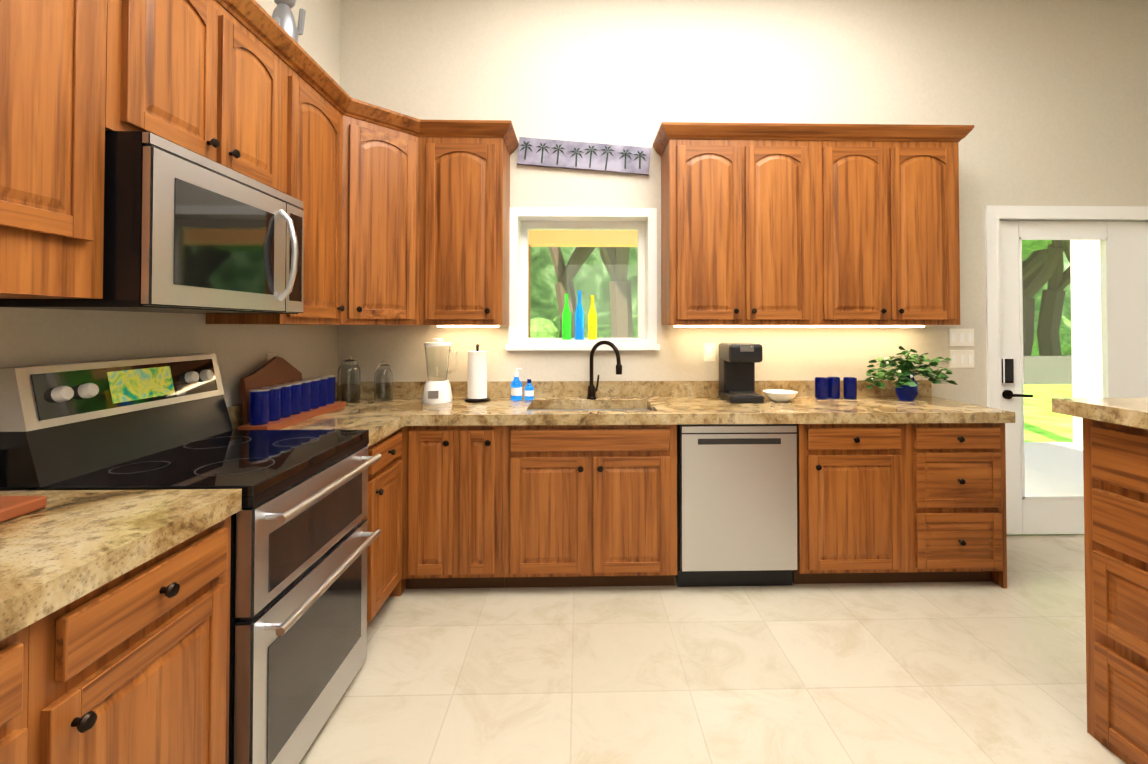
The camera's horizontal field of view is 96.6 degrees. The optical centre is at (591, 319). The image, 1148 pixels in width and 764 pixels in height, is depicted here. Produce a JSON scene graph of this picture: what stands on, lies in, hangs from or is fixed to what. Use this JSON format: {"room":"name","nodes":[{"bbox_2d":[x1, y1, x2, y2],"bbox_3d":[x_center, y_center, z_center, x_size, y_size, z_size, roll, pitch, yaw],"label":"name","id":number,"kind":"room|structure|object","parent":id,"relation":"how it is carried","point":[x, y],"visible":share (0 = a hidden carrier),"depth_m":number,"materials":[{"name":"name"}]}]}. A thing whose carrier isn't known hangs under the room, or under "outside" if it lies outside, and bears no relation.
{"room":"kitchen","nodes":[
{"label":"kitchen","id":0,"kind":"room"},
{"bbox_2d":[0,0,340,490],"bbox_3d":[-1.626,-0.475,0.166,0.200,3.700,6.140,0,-1,-1],"label":"wall","id":1,"kind":"structure","parent":0,"point":[33,336],"depth_m":2.01,"materials":[{"name":"paint"}]},
{"bbox_2d":[0,0,106,298],"bbox_3d":[-1.366,-0.572,0.810,0.347,1.025,1.012,0,-1,-1],"label":"upper cabinet","id":2,"kind":"object","parent":1,"relation":"attached to","point":[52,100],"visible":0.98,"depth_m":1.17,"materials":[{"name":"brown wood"}]},
{"bbox_2d":[105,0,281,190],"bbox_3d":[-1.388,-0.781,1.708,0.347,0.581,0.774,0,-1,-1],"label":"upper cabinet","id":3,"kind":"object","parent":1,"relation":"attached to","point":[203,78],"visible":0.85,"depth_m":1.61,"materials":[{"name":"brown wood"}]},
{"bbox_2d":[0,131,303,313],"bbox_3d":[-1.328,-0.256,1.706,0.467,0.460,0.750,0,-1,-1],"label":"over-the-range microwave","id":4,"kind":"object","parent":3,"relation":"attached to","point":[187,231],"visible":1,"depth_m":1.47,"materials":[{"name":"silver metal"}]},
{"bbox_2d":[272,0,305,42],"bbox_3d":[-1.405,-1.312,1.925,0.160,0.485,1.586,0,-1,-1],"label":"figurine","id":5,"kind":"object","parent":3,"relation":"on","point":[283,16],"visible":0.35,"depth_m":2.35,"materials":[{"name":"silver metal"}]},
{"bbox_2d":[267,353,275,361],"bbox_3d":[-1.583,0.224,2.525,0.005,0.115,0.075,0,-1,-1],"label":"electrical outlet","id":6,"kind":"object","parent":1,"relation":"attached to","point":[270,356],"visible":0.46,"depth_m":2.51,"materials":[{"name":"white"}]},
{"bbox_2d":[206,61,344,324],"bbox_3d":[-1.405,-0.519,2.362,0.347,1.085,0.538,0,-1,-1],"label":"upper cabinet","id":7,"kind":"object","parent":1,"relation":"attached to","point":[311,143],"visible":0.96,"depth_m":2.33,"materials":[{"name":"brown wood"}]},
{"bbox_2d":[300,534,1125,763],"bbox_3d":[1.421,1.428,0.314,6.300,0.100,6.340,0,-1,-1],"label":"floor","id":8,"kind":"structure","parent":0,"point":[987,672],"depth_m":2.01,"materials":[{"name":"tile"}]},
{"bbox_2d":[0,626,28,763],"bbox_3d":[-1.201,0.933,0.525,0.662,0.895,0.609,0,-1,-1],"label":"base cabinet","id":9,"kind":"object","parent":8,"relation":"on","point":[14,647],"visible":0.98,"depth_m":0.81,"materials":[{"name":"brown wood"}]},
{"bbox_2d":[0,489,241,640],"bbox_3d":[-1.210,0.406,0.459,0.640,0.155,1.732,0,-1,-1],"label":"countertop","id":10,"kind":"structure","parent":9,"relation":"on","point":[62,548],"depth_m":1.04,"materials":[{"name":"stone"}]},
{"bbox_2d":[0,496,46,522],"bbox_3d":[-1.387,0.421,0.988,0.250,0.030,0.400,0,-1,-1],"label":"cutting board","id":11,"kind":"object","parent":10,"relation":"on","point":[11,507],"visible":0.95,"depth_m":1.15,"materials":[{"name":"brown wood"}]},
{"bbox_2d":[27,516,230,763],"bbox_3d":[-1.215,0.942,1.074,0.662,0.895,0.489,0,-1,-1],"label":"base cabinet","id":12,"kind":"object","parent":8,"relation":"on","point":[131,666],"visible":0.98,"depth_m":1.04,"materials":[{"name":"brown wood"}]},
{"bbox_2d":[0,354,381,763],"bbox_3d":[-1.198,0.766,1.703,0.726,1.265,0.742,0,-1,-1],"label":"range","id":13,"kind":"object","parent":8,"relation":"on","point":[302,538],"visible":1,"depth_m":1.54,"materials":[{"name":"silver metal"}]},
{"bbox_2d":[364,428,401,625],"bbox_3d":[-1.248,0.973,2.341,0.662,0.872,0.522,0,-1,-1],"label":"base cabinet","id":14,"kind":"object","parent":8,"relation":"on","point":[384,561],"visible":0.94,"depth_m":2.34,"materials":[{"name":"brown wood"}]},
{"bbox_2d":[389,579,405,595],"bbox_3d":[-1.288,0.981,2.913,0.610,0.872,0.615,0,-1,-1],"label":"base cabinet","id":15,"kind":"object","parent":8,"relation":"on","point":[399,588],"visible":0.07,"depth_m":2.61,"materials":[{"name":"brown wood"}]},
{"bbox_2d":[401,425,504,588],"bbox_3d":[-0.724,0.981,2.901,0.514,0.872,0.667,0,-1,-1],"label":"base cabinet","id":16,"kind":"object","parent":8,"relation":"on","point":[452,506],"visible":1,"depth_m":2.60,"materials":[{"name":"brown wood"}]},
{"bbox_2d":[502,425,676,587],"bbox_3d":[-0.016,0.981,2.919,0.900,0.872,0.667,0,-1,-1],"label":"base cabinet","id":17,"kind":"object","parent":8,"relation":"on","point":[589,505],"visible":1,"depth_m":2.62,"materials":[{"name":"brown wood"}]},
{"bbox_2d":[227,380,1014,446],"bbox_3d":[0.309,0.552,2.698,3.792,0.332,1.139,0,-1,-1],"label":"countertop","id":18,"kind":"structure","parent":17,"relation":"on","point":[638,402],"depth_m":2.79,"materials":[{"name":"stone"}]},
{"bbox_2d":[240,356,301,424],"bbox_3d":[-1.525,0.331,2.457,0.046,0.301,0.460,0,-1,-1],"label":"leaning board","id":19,"kind":"object","parent":18,"relation":"on","point":[275,371],"visible":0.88,"depth_m":2.40,"materials":[{"name":"brown wood"}]},
{"bbox_2d":[337,356,360,402],"bbox_3d":[-1.439,0.354,3.029,0.122,0.272,0.122,0,-1,-13],"label":"glass jar","id":20,"kind":"object","parent":18,"relation":"on","point":[348,380],"depth_m":2.98,"materials":[{"name":"clear glass"}]},
{"bbox_2d":[374,360,392,401],"bbox_3d":[-1.260,0.370,3.093,0.102,0.242,0.102,0,-1,-13],"label":"glass jar","id":21,"kind":"object","parent":18,"relation":"on","point":[383,376],"depth_m":3.05,"materials":[{"name":"clear glass"}]},
{"bbox_2d":[422,338,456,403],"bbox_3d":[-0.905,0.302,3.043,0.205,0.377,0.175,0,-1,-1],"label":"blender","id":22,"kind":"object","parent":18,"relation":"on","point":[437,385],"visible":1,"depth_m":2.99,"materials":[{"name":"white plastic"}]},
{"bbox_2d":[465,343,489,402],"bbox_3d":[-0.690,0.318,3.079,0.150,0.345,0.148,0,-1,-1],"label":"paper towel","id":23,"kind":"object","parent":18,"relation":"on","point":[477,379],"visible":1,"depth_m":3.03,"materials":[{"name":"white paper"}]},
{"bbox_2d":[511,368,533,399],"bbox_3d":[-0.427,0.395,3.134,0.139,0.193,0.087,0,-1,-1],"label":"soap bottles","id":24,"kind":"object","parent":18,"relation":"on","point":[516,388],"visible":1,"depth_m":3.11,"materials":[{"name":"blue plastic"}]},
{"bbox_2d":[587,340,621,398],"bbox_3d":[0.074,0.311,3.143,0.210,0.362,0.210,0,-1,-1],"label":"faucet","id":25,"kind":"object","parent":18,"relation":"on","point":[592,389],"visible":1,"depth_m":3.16,"materials":[{"name":"brown metal"}]},
{"bbox_2d":[718,343,763,402],"bbox_3d":[0.900,0.319,3.104,0.200,0.345,0.270,0,-1,-1],"label":"coffee maker","id":26,"kind":"object","parent":18,"relation":"on","point":[737,361],"visible":0.98,"depth_m":3.10,"materials":[{"name":"black plastic"}]},
{"bbox_2d":[763,389,797,401],"bbox_3d":[1.131,0.462,3.073,0.200,0.057,0.198,0,-1,-1],"label":"bowl","id":27,"kind":"object","parent":18,"relation":"on","point":[776,395],"visible":1,"depth_m":3.02,"materials":[{"name":"white ceramic"}]},
{"bbox_2d":[815,377,856,399],"bbox_3d":[1.508,0.427,3.178,0.256,0.130,0.104,0,-1,-1],"label":"tumblers","id":28,"kind":"object","parent":18,"relation":"on","point":[826,388],"visible":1,"depth_m":3.14,"materials":[{"name":"blue glass"}]},
{"bbox_2d":[863,346,956,399],"bbox_3d":[1.943,0.327,3.123,0.597,0.328,0.299,0,-1,-1],"label":"potted plant","id":29,"kind":"object","parent":18,"relation":"on","point":[906,386],"visible":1,"depth_m":3.11,"materials":[{"name":"green plant"}]},
{"bbox_2d":[677,424,797,586],"bbox_3d":[0.754,0.983,2.939,0.612,0.870,0.612,0,-1,-1],"label":"dishwasher","id":30,"kind":"object","parent":8,"relation":"on","point":[737,514],"visible":0.92,"depth_m":2.64,"materials":[{"name":"silver metal"}]},
{"bbox_2d":[792,423,907,583],"bbox_3d":[1.359,0.982,2.954,0.570,0.872,0.667,0,-1,-1],"label":"base cabinet","id":31,"kind":"object","parent":8,"relation":"on","point":[852,499],"visible":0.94,"depth_m":2.65,"materials":[{"name":"brown wood"}]},
{"bbox_2d":[899,423,1006,587],"bbox_3d":[1.909,0.982,2.968,0.530,0.872,0.667,0,-1,-1],"label":"base cabinet","id":32,"kind":"object","parent":8,"relation":"on","point":[956,502],"visible":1,"depth_m":2.67,"materials":[{"name":"brown wood"}]},
{"bbox_2d":[1083,418,1147,763],"bbox_3d":[2.085,0.858,1.475,0.900,1.075,0.550,0,-1,-1],"label":"base cabinet","id":33,"kind":"object","parent":8,"relation":"on","point":[1115,466],"visible":0.96,"depth_m":1.62,"materials":[{"name":"brown wood"}]},
{"bbox_2d":[338,0,1147,406],"bbox_3d":[1.343,-0.425,3.412,6.300,3.700,0.200,0,-1,-1],"label":"wall","id":34,"kind":"structure","parent":0,"point":[1046,100],"depth_m":3.32,"materials":[{"name":"paint"}]},
{"bbox_2d":[341,115,419,324],"bbox_3d":[-1.295,-0.510,2.939,0.597,1.085,0.607,0,-1,-1],"label":"upper cabinet","id":35,"kind":"object","parent":34,"relation":"attached to","point":[380,219],"visible":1,"depth_m":2.76,"materials":[{"name":"brown wood"}]},
{"bbox_2d":[216,0,518,154],"bbox_3d":[-0.869,-1.110,1.793,0.875,0.078,2.936,0,-1,-1],"label":"crown molding","id":36,"kind":"structure","parent":35,"relation":"attached to","point":[258,21],"depth_m":2.54,"materials":[{"name":"brown wood"}]},
{"bbox_2d":[419,137,509,324],"bbox_3d":[-0.758,-0.508,3.078,0.478,1.085,0.357,0,-1,-1],"label":"upper cabinet","id":37,"kind":"object","parent":34,"relation":"attached to","point":[464,232],"visible":1,"depth_m":2.93,"materials":[{"name":"brown wood"}]},
{"bbox_2d":[506,207,659,349],"bbox_3d":[-0.059,-0.256,3.356,0.975,0.910,0.235,0,-1,-1],"label":"window","id":38,"kind":"structure","parent":34,"relation":"in","point":[524,221],"depth_m":3.31,"materials":[{"name":"white"}]},
{"bbox_2d":[562,294,570,339],"bbox_3d":[-0.167,-0.017,3.357,0.058,0.300,0.058,0,-1,-16],"label":"bottle","id":39,"kind":"object","parent":38,"relation":"on","point":[566,315],"depth_m":3.33,"materials":[{"name":"green glass"}]},
{"bbox_2d":[575,291,583,339],"bbox_3d":[-0.082,-0.027,3.360,0.058,0.320,0.058,0,-1,-16],"label":"bottle","id":40,"kind":"object","parent":38,"relation":"on","point":[579,324],"depth_m":3.34,"materials":[{"name":"blue glass"}]},
{"bbox_2d":[588,295,596,339],"bbox_3d":[0.003,-0.012,3.361,0.058,0.290,0.058,0,-1,-16],"label":"bottle","id":41,"kind":"object","parent":38,"relation":"on","point":[592,316],"depth_m":3.34,"materials":[{"name":"yellow glass"}]},
{"bbox_2d":[517,137,650,174],"bbox_3d":[-0.049,-1.043,3.267,0.850,0.231,0.030,0,-1,-1],"label":"wall art","id":42,"kind":"object","parent":34,"relation":"attached to","point":[583,156],"visible":1,"depth_m":3.25,"materials":[{"name":"grey"}]},
{"bbox_2d":[704,343,714,360],"bbox_3d":[0.756,0.213,3.282,0.075,0.115,0.007,0,-1,-1],"label":"switch plate","id":43,"kind":"object","parent":34,"relation":"attached to","point":[709,348],"depth_m":3.28,"materials":[{"name":"white plastic"}]},
{"bbox_2d":[661,139,815,324],"bbox_3d":[0.880,-0.507,3.120,0.860,1.085,0.357,0,-1,-1],"label":"upper cabinet","id":44,"kind":"object","parent":34,"relation":"attached to","point":[738,237],"visible":1,"depth_m":2.98,"materials":[{"name":"brown wood"}]},
{"bbox_2d":[437,325,924,326],"bbox_3d":[0.573,0.045,3.205,3.050,0.012,0.040,0,-1,-1],"label":"under-cabinet light","id":45,"kind":"object","parent":44,"relation":"attached to","point":[733,325],"visible":1,"depth_m":3.20,"materials":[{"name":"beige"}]},
{"bbox_2d":[653,122,974,156],"bbox_3d":[1.310,-1.090,3.136,1.831,0.078,0.361,0,-1,-1],"label":"crown molding","id":46,"kind":"structure","parent":44,"relation":"attached to","point":[667,131],"depth_m":2.98,"materials":[{"name":"brown wood"}]},
{"bbox_2d":[815,141,959,324],"bbox_3d":[1.741,-0.507,3.142,0.860,1.085,0.357,0,-1,-1],"label":"upper cabinet","id":47,"kind":"object","parent":34,"relation":"attached to","point":[887,232],"visible":0.98,"depth_m":3.00,"materials":[{"name":"brown wood"}]},
{"bbox_2d":[949,350,973,367],"bbox_3d":[2.405,0.258,3.323,0.165,0.115,0.008,0,-1,-1],"label":"switch plate","id":48,"kind":"object","parent":34,"relation":"attached to","point":[961,358],"depth_m":3.32,"materials":[{"name":"white plastic"}]},
{"bbox_2d":[949,329,973,345],"bbox_3d":[2.405,0.118,3.325,0.165,0.115,0.008,0,-1,-1],"label":"switch plate","id":49,"kind":"object","parent":34,"relation":"attached to","point":[957,337],"depth_m":3.32,"materials":[{"name":"white plastic"}]},
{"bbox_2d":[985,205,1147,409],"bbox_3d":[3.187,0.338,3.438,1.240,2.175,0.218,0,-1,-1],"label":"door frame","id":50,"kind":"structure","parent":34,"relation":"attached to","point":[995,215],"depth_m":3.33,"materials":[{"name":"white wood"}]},
{"bbox_2d":[1000,221,1147,534],"bbox_3d":[3.184,0.380,3.367,1.052,2.064,0.109,0,-1,-1],"label":"entry door","id":51,"kind":"structure","parent":34,"relation":"in","point":[1124,279],"depth_m":3.38,"materials":[{"name":"white"}]},
{"label":"outside","id":52,"kind":"structure","parent":0,"visible":0},
{"bbox_2d":[530,247,1071,354],"bbox_3d":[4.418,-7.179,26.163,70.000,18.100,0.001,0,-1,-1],"label":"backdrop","id":53,"kind":"structure","parent":52,"point":[595,288],"depth_m":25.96,"materials":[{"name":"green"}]},
{"bbox_2d":[1020,384,1102,441],"bbox_3d":[3.620,1.758,18.073,36.000,0.100,23.860,0,-1,-1],"label":"ground","id":54,"kind":"structure","parent":52,"point":[1031,431],"depth_m":8.19,"materials":[{"name":"green plant"}]},
{"bbox_2d":[548,247,594,337],"bbox_3d":[0.045,-2.008,17.370,6.132,7.588,6.454,0,-1,-1],"label":"tree","id":55,"kind":"object","parent":54,"relation":"on","point":[567,272],"depth_m":16.95,"materials":[{"name":"brown plant"}]},
{"bbox_2d":[600,247,632,337],"bbox_3d":[0.948,-1.804,13.050,5.693,7.051,6.382,0,-1,-1],"label":"tree","id":56,"kind":"object","parent":54,"relation":"on","point":[619,271],"depth_m":12.83,"materials":[{"name":"brown plant"}]},
{"bbox_2d":[530,311,1071,355],"bbox_3d":[7.383,0.825,23.106,30.450,2.517,4.593,0,-1,-1],"label":"hedge","id":57,"kind":"object","parent":54,"relation":"on","point":[1064,344],"depth_m":21.74,"materials":[{"name":"green plant"}]},
{"bbox_2d":[1022,251,1044,286],"bbox_3d":[19.419,-1.816,22.810,7.049,7.341,5.836,0,-1,-1],"label":"tree","id":58,"kind":"object","parent":54,"relation":"on","point":[1031,277],"depth_m":22.55,"materials":[{"name":"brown plant"}]},
{"bbox_2d":[1022,249,1047,280],"bbox_3d":[17.683,-2.200,19.637,5.162,7.993,6.832,0,-1,-1],"label":"tree","id":59,"kind":"object","parent":54,"relation":"on","point":[1039,257],"depth_m":18.82,"materials":[{"name":"brown plant"}]},
{"bbox_2d":[1019,240,1063,355],"bbox_3d":[11.852,-1.167,14.752,4.586,5.810,5.435,0,-1,-1],"label":"tree","id":60,"kind":"object","parent":54,"relation":"on","point":[1049,267],"depth_m":14.49,"materials":[{"name":"brown plant"}]},
{"bbox_2d":[1022,250,1063,264],"bbox_3d":[16.359,-1.943,20.578,8.135,7.535,4.868,0,-1,-1],"label":"tree","id":61,"kind":"object","parent":54,"relation":"on","point":[1028,258],"depth_m":20.30,"materials":[{"name":"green plant"}]},
{"bbox_2d":[1022,240,1070,355],"bbox_3d":[14.410,-1.554,15.914,6.266,6.579,5.744,0,-1,-1],"label":"tree","id":62,"kind":"object","parent":54,"relation":"on","point":[1054,288],"depth_m":16.07,"materials":[{"name":"brown plant"}]},
{"bbox_2d":[1023,356,1102,383],"bbox_3d":[9.251,1.311,13.000,13.000,0.720,0.500,0,-1,-1],"label":"fence","id":63,"kind":"object","parent":54,"relation":"on","point":[1051,376],"depth_m":12.81,"materials":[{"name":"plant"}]},
{"bbox_2d":[1061,240,1101,337],"bbox_3d":[12.928,-1.563,13.357,5.798,6.557,6.475,0,-1,-1],"label":"tree","id":64,"kind":"object","parent":54,"relation":"on","point":[1066,248],"depth_m":13.27,"materials":[{"name":"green plant"}]},
{"bbox_3d":[2.101,0.848,0.824,0.900,1.075,0.750,0,-1,-1],"label":"cabinet","id":65,"kind":"object","parent":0,"visible":0},
{"bbox_2d":[1051,398,1147,428],"bbox_3d":[2.141,0.283,0.738,1.025,0.049,2.115,0,-1,-1],"label":"countertop","id":66,"kind":"structure","parent":65,"relation":"on","point":[1132,412],"depth_m":1.64,"materials":[{"name":"stone"}]},
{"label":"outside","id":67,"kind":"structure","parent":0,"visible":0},
{"bbox_2d":[1021,442,1083,495],"bbox_3d":[2.957,1.516,4.824,18.000,0.100,2.599,0,-1,-1],"label":"ground","id":68,"kind":"structure","parent":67,"point":[1077,461],"depth_m":5.00,"materials":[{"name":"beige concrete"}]},
{"bbox_2d":[528,230,1101,445],"bbox_3d":[-0.055,-0.143,4.878,11.980,3.220,2.790,0,-1,-1],"label":"porch","id":69,"kind":"object","parent":68,"relation":"on","point":[1082,265],"depth_m":5.93,"materials":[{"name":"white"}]}
]}

